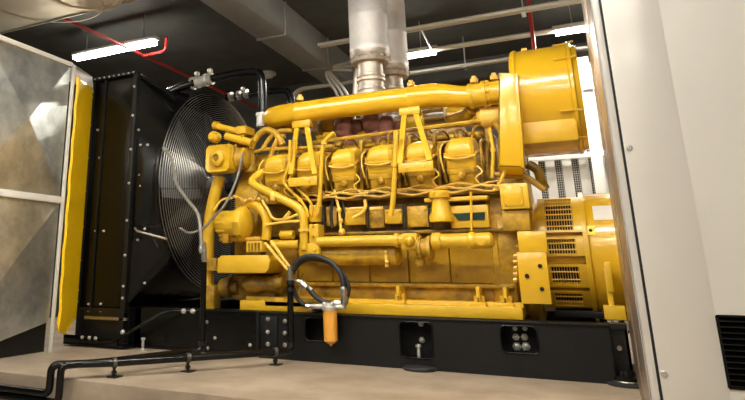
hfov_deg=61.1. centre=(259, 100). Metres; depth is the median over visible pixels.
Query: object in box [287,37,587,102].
cable conduit
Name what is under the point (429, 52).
tube light
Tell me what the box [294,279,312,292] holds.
shutoff valve
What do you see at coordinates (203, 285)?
pipe
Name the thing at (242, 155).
hose
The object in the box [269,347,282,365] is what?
clamp
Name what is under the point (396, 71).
exhaust pipe
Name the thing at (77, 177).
panel
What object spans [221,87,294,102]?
pipe
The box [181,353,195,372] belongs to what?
clamp
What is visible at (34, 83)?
panel
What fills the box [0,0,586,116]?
ceiling
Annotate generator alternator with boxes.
[530,192,627,321]
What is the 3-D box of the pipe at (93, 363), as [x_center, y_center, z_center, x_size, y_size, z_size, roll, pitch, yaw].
[-1.720,1.546,4.291,3.858,0.767,0.918,-2,-15,8]
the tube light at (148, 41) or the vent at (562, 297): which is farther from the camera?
the tube light at (148, 41)
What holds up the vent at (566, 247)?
attached to the generator alternator
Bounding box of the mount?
[607,369,637,388]
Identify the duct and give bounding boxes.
[0,0,138,33]
[200,0,358,94]
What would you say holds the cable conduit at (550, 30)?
hanging from the ceiling
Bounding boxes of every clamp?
[106,357,122,378]
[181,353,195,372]
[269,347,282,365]
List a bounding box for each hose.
[162,146,202,253]
[179,137,246,233]
[292,253,346,295]
[293,259,350,310]
[299,280,341,304]
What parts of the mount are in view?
foot plate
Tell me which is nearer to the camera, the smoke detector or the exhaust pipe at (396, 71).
the exhaust pipe at (396, 71)
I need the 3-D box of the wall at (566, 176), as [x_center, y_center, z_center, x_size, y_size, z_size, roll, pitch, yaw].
[3.623,0.976,6.850,1.108,3.000,0.210,-8,-17,27]
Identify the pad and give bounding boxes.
[403,365,436,372]
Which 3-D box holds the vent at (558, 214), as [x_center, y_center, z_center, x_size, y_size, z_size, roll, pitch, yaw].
[2.143,0.824,4.417,0.195,0.253,0.240,-8,-17,27]
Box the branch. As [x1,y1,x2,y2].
[406,27,431,48]
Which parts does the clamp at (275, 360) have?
foot plate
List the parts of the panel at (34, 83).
frame, frame, frame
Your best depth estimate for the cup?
3.53 m
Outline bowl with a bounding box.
[323,310,337,345]
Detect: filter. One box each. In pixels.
[308,295,346,345]
[509,40,588,157]
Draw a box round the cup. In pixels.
[614,369,636,382]
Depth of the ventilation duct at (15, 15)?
5.31 m
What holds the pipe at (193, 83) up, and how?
attached to the engine
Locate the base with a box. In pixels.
[128,299,632,383]
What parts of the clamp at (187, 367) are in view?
foot plate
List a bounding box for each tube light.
[72,14,158,60]
[407,22,436,58]
[552,5,585,35]
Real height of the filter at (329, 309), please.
0.357 m
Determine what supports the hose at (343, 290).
attached to the filter at (329, 309)
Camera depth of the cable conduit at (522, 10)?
6.46 m
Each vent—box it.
[544,200,572,229]
[547,239,575,253]
[551,267,579,284]
[555,290,583,304]
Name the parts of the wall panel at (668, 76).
panel, post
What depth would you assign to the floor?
3.71 m
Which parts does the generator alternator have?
vent frame, vent frame, vent frame, vent frame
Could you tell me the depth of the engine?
4.73 m
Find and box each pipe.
[0,242,206,399]
[0,266,294,396]
[62,18,257,109]
[167,68,266,127]
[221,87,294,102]
[348,0,390,120]
[383,0,409,120]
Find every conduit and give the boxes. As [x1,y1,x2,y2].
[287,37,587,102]
[318,0,580,47]
[325,61,351,95]
[352,23,584,118]
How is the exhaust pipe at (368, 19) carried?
attached to the engine
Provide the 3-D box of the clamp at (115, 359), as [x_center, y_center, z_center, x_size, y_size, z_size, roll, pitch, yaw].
[-0.900,1.657,3.835,0.070,0.115,0.080,-8,-17,27]
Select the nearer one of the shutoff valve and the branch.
the shutoff valve
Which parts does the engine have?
mounting rail, crankcase door, crankcase door, crankcase door, fuel rail, crankcase door, crankcase door, mounting rail, rail, starter motor, crankcase door, lid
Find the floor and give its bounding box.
[0,317,641,399]
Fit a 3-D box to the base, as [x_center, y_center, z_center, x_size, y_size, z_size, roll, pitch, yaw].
[0.884,1.898,5.136,3.760,0.328,1.730,-8,-17,27]
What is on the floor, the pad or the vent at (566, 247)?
the pad
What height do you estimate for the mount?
0.080 m
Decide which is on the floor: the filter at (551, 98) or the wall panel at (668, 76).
the wall panel at (668, 76)
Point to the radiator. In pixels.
(135, 252)
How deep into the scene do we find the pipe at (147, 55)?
7.54 m
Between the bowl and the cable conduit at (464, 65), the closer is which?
the bowl
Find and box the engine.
[203,73,551,320]
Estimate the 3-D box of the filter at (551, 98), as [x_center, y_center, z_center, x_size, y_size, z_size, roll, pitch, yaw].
[2.194,-0.012,4.683,0.450,0.860,0.840,-8,-17,27]
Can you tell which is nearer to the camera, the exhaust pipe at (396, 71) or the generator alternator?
the generator alternator
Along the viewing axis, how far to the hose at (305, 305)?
4.48 m
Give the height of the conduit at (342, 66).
0.650 m
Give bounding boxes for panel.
[0,35,93,357]
[57,77,92,334]
[581,0,744,399]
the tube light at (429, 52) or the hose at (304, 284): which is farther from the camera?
the tube light at (429, 52)
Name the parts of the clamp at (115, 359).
foot plate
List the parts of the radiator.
plate, foot frame, rail, chrome rod, casing, fan blade, fan blade, fan blade, fan blade, fan blade, fan blade, fan blade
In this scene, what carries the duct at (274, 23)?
attached to the ceiling
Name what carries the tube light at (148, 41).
hanging from the ceiling
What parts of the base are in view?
splice plate, plate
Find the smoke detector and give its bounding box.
[263,70,275,78]
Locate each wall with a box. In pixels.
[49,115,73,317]
[228,42,589,174]
[528,56,629,331]
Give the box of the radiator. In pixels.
[63,71,257,351]
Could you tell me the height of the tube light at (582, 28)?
0.454 m
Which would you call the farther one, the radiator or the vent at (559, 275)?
the radiator
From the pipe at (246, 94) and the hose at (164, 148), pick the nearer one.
the hose at (164, 148)
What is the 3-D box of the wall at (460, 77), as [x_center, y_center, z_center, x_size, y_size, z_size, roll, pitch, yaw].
[2.028,1.532,9.107,13.000,4.100,0.150,-8,-17,27]

